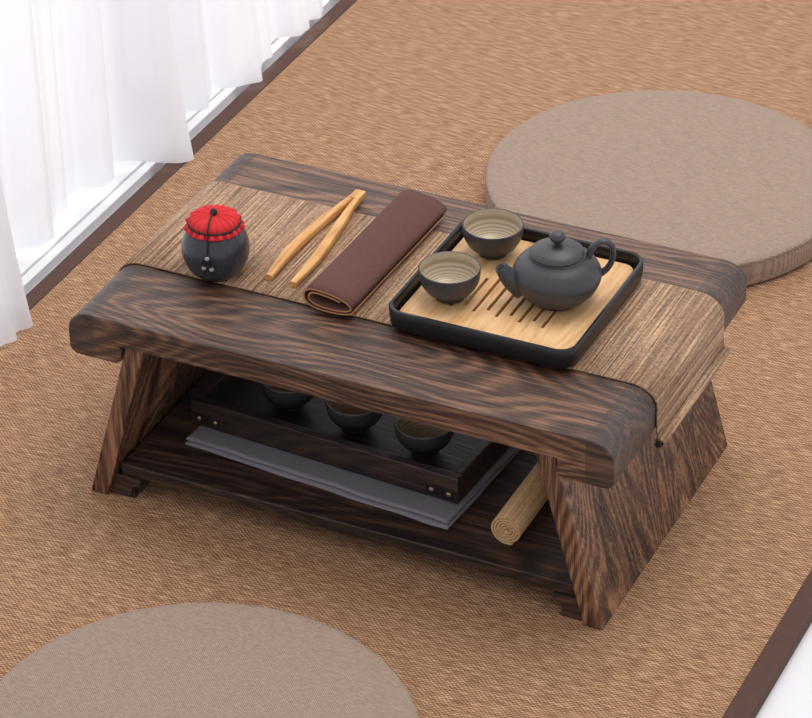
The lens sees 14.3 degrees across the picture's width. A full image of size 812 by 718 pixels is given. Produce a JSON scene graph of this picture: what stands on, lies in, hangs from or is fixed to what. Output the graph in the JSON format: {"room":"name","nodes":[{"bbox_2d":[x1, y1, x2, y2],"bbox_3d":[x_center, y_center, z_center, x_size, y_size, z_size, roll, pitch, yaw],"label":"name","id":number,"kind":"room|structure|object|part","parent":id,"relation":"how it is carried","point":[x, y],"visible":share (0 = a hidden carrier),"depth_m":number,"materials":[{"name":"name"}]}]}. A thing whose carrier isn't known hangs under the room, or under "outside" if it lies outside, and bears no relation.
{"room":"tea room","nodes":[
{"label":"tea room","id":0,"kind":"room"},
{"bbox_2d":[25,0,811,717],"bbox_3d":[0.356,-0.263,4.070,6.000,0.048,7.000,14,36,21],"label":"floor","id":1,"kind":"structure","parent":0,"point":[791,695],"depth_m":3.14,"materials":[{"name":"white"}]},
{"bbox_2d":[15,0,337,293],"bbox_3d":[-0.320,-0.335,4.139,0.174,0.014,4.800,14,36,21],"label":"window frame","id":2,"kind":"structure","parent":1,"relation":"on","point":[81,201],"depth_m":3.91,"materials":[{"name":"white"}]},
{"bbox_3d":[-0.254,-0.324,4.109,0.003,0.001,4.800,14,36,21],"label":"track groove","id":3,"kind":"part","parent":2,"relation":"part of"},
{"bbox_2d":[0,0,811,717],"bbox_3d":[0.232,-0.198,3.918,1.024,0.013,4.800,14,36,21],"label":"floor mat","id":4,"kind":"object","parent":1,"relation":"on","point":[420,95],"visible":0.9,"depth_m":3.43,"materials":[{"name":"wicker"}]},
{"bbox_2d":[0,603,418,717],"bbox_3d":[-0.198,0.367,3.017,0.426,0.036,0.426,14,36,21],"label":"floor cushion","id":5,"kind":"object","parent":4,"relation":"on","point":[185,660],"visible":1,"depth_m":3.09,"materials":[{"name":"beige fabric"}]},
{"bbox_2d":[69,153,746,629],"bbox_3d":[0.006,0.020,3.372,0.600,0.225,0.365,14,36,21],"label":"table","id":6,"kind":"object","parent":4,"relation":"on","point":[614,496],"visible":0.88,"depth_m":3.26,"materials":[{"name":"brown wood"}]},
{"bbox_3d":[-0.224,-0.022,3.471,0.075,0.195,0.353,14,36,21],"label":"leg panel","id":7,"kind":"part","parent":6,"relation":"part of","materials":[{"name":"brown wood"}]},
{"bbox_2d":[118,181,375,305],"bbox_3d":[-0.159,-0.089,3.397,0.212,0.070,0.210,14,36,21],"label":"table runner","id":8,"kind":"object","parent":6,"relation":"on","point":[272,221],"depth_m":3.39,"materials":[{"name":"brown"}]},
{"bbox_2d":[181,204,249,281],"bbox_3d":[-0.195,-0.121,3.312,0.070,0.076,0.070,-29,42,-36],"label":"jar","id":9,"kind":"object","parent":8,"relation":"on","point":[215,245],"visible":1,"depth_m":3.29,"materials":[{"name":"ceramic"}]},
{"bbox_3d":[-0.196,-0.140,3.300,0.056,0.003,0.056,-29,42,-36],"label":"tie cord","id":10,"kind":"part","parent":9,"relation":"part of","materials":[{"name":"fabric"}]},
{"bbox_3d":[-0.195,-0.141,3.299,0.064,0.018,0.064,-29,42,-36],"label":"cloth lid","id":11,"kind":"part","parent":9,"relation":"part of","materials":[{"name":"red fabric"}]},
{"bbox_2d":[265,189,365,287],"bbox_3d":[-0.089,-0.129,3.383,0.043,0.010,0.193,14,36,21],"label":"tongs","id":12,"kind":"object","parent":8,"relation":"on","point":[347,207],"visible":1,"depth_m":3.37,"materials":[{"name":"brown wood"}]},
{"bbox_3d":[-0.079,-0.125,3.377,0.013,0.009,0.191,11,35,18],"label":"arm","id":13,"kind":"part","parent":12,"relation":"part of","materials":[{"name":"brown wood"}]},
{"bbox_2d":[121,370,574,595],"bbox_3d":[0.005,0.089,3.412,0.513,0.014,0.333,14,36,21],"label":"shelf","id":14,"kind":"object","parent":6,"relation":"attached to","point":[159,453],"depth_m":3.31,"materials":[{"name":"brown wood"}]},
{"bbox_2d":[185,425,521,529],"bbox_3d":[-0.035,0.070,3.419,0.318,0.011,0.247,17,37,25],"label":"cloth","id":15,"kind":"object","parent":6,"relation":"on","point":[423,508],"visible":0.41,"depth_m":3.33,"materials":[{"name":"grey fabric"}]},
{"bbox_2d":[191,372,509,503],"bbox_3d":[-0.037,0.045,3.417,0.318,0.032,0.212,16,37,24],"label":"wooden serving tray","id":16,"kind":"object","parent":15,"relation":"on","point":[229,404],"visible":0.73,"depth_m":3.36,"materials":[{"name":"black wood"}]},
{"bbox_3d":[-0.209,0.065,3.401,0.032,0.012,0.001,16,37,24],"label":"corner plate","id":17,"kind":"part","parent":16,"relation":"part of","materials":[{"name":"black metal"}]},
{"bbox_2d":[260,383,313,410],"bbox_3d":[-0.123,0.033,3.423,0.063,0.035,0.063,14,36,21],"label":"tea cup","id":18,"kind":"object","parent":16,"relation":"on","point":[287,400],"visible":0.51,"depth_m":3.40,"materials":[{"name":"ceramic"}]},
{"bbox_2d":[325,399,382,433],"bbox_3d":[-0.053,0.056,3.385,0.063,0.035,0.063,14,36,21],"label":"tea cup","id":19,"kind":"object","parent":16,"relation":"on","point":[354,420],"visible":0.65,"depth_m":3.36,"materials":[{"name":"ceramic"}]},
{"bbox_2d":[394,417,453,456],"bbox_3d":[0.019,0.079,3.348,0.063,0.035,0.063,14,36,21],"label":"tea cup","id":20,"kind":"object","parent":16,"relation":"on","point":[422,440],"visible":0.71,"depth_m":3.33,"materials":[{"name":"ceramic"}]},
{"bbox_3d":[0.035,0.135,3.287,0.032,0.012,0.001,16,37,24],"label":"corner plate","id":21,"kind":"part","parent":16,"relation":"part of","materials":[{"name":"black metal"}]},
{"bbox_2d":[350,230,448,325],"bbox_3d":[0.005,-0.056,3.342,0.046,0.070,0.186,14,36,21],"label":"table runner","id":22,"kind":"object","parent":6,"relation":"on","point":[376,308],"depth_m":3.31,"materials":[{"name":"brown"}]},
{"bbox_2d":[303,189,446,315],"bbox_3d":[-0.031,-0.111,3.341,0.055,0.025,0.220,15,36,22],"label":"folded cloth","id":23,"kind":"object","parent":22,"relation":"on","point":[344,285],"visible":1,"depth_m":3.32,"materials":[{"name":"brown fabric"}]},
{"bbox_2d":[389,220,643,368],"bbox_3d":[0.113,-0.068,3.271,0.205,0.024,0.206,14,36,21],"label":"tray","id":24,"kind":"object","parent":22,"relation":"on","point":[491,319],"visible":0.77,"depth_m":3.23,"materials":[{"name":"black paint"}]},
{"bbox_3d":[0.047,-0.082,3.299,0.041,0.008,0.186,14,36,21],"label":"panel","id":25,"kind":"part","parent":24,"relation":"part of","materials":[{"name":"brown wood"}]},
{"bbox_2d":[418,251,480,303],"bbox_3d":[0.044,-0.077,3.252,0.063,0.035,0.063,14,36,21],"label":"tea cup","id":26,"kind":"object","parent":24,"relation":"on","point":[449,277],"visible":1,"depth_m":3.26,"materials":[{"name":"ceramic"}]},
{"bbox_2d":[462,208,523,259],"bbox_3d":[0.089,-0.124,3.323,0.063,0.035,0.063,14,36,21],"label":"tea cup","id":27,"kind":"object","parent":24,"relation":"on","point":[492,233],"visible":1,"depth_m":3.33,"materials":[{"name":"ceramic"}]},
{"bbox_2d":[495,230,615,310],"bbox_3d":[0.150,-0.093,3.233,0.090,0.080,0.092,26,41,35],"label":"teapot","id":28,"kind":"object","parent":24,"relation":"on","point":[556,273],"visible":1,"depth_m":3.21,"materials":[{"name":"ceramic"}]},
{"bbox_3d":[0.108,-0.080,3.239,0.036,0.039,0.031,-3,33,-4],"label":"spout","id":29,"kind":"part","parent":28,"relation":"part of","materials":[{"name":"ceramic"}]},
{"bbox_3d":[0.151,-0.110,3.223,0.055,0.011,0.055,-3,33,-4],"label":"lid","id":30,"kind":"part","parent":28,"relation":"part of","materials":[{"name":"ceramic"}]},
{"bbox_3d":[0.151,-0.120,3.217,0.017,0.016,0.017,-3,33,-4],"label":"lid knob","id":31,"kind":"part","parent":28,"relation":"part of","materials":[{"name":"ceramic"}]},
{"bbox_3d":[0.195,-0.101,3.234,0.032,0.045,0.010,-3,33,-4],"label":"handle","id":32,"kind":"part","parent":28,"relation":"part of","materials":[{"name":"ceramic"}]},
{"bbox_3d":[0.178,-0.050,3.246,0.041,0.008,0.186,14,36,21],"label":"panel","id":33,"kind":"part","parent":24,"relation":"part of","materials":[{"name":"brown wood"}]},
{"bbox_2d":[491,462,547,544],"bbox_3d":[0.157,0.105,3.341,0.032,0.033,0.270,14,36,21],"label":"roll","id":34,"kind":"object","parent":6,"relation":"on","point":[530,496],"visible":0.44,"depth_m":3.25,"materials":[{"name":"beige wood"}]},
{"bbox_3d":[0.234,0.090,3.287,0.075,0.195,0.353,14,36,21],"label":"leg panel","id":35,"kind":"part","parent":6,"relation":"part of","materials":[{"name":"brown wood"}]},
{"bbox_2d":[568,278,729,448],"bbox_3d":[0.241,0.030,3.205,0.135,0.070,0.278,14,36,21],"label":"table runner","id":36,"kind":"object","parent":6,"relation":"on","point":[665,347],"depth_m":3.23,"materials":[{"name":"brown"}]},
{"bbox_2d":[485,90,811,285],"bbox_3d":[0.312,-0.207,3.882,0.434,0.040,0.434,14,36,21],"label":"floor cushion","id":37,"kind":"object","parent":4,"relation":"on","point":[717,176],"visible":0.66,"depth_m":3.87,"materials":[{"name":"beige fabric"}]},
{"bbox_3d":[-1.247,-0.154,2.133,0.035,1.899,0.040,14,36,21],"label":"mullion","id":38,"kind":"object","parent":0,"visible":0},
{"bbox_3d":[-0.359,-1.960,3.090,0.140,0.060,4.800,14,36,21],"label":"rail","id":39,"kind":"object","parent":38,"relation":"on","visible":0},
{"bbox_2d":[0,0,322,346],"bbox_3d":[-0.199,-1.156,3.662,0.134,1.875,4.200,14,36,21],"label":"window curtain","id":40,"kind":"object","parent":39,"relation":"hanging from","point":[87,86],"visible":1,"depth_m":3.87,"materials":[{"name":"white fabric"}]}
]}

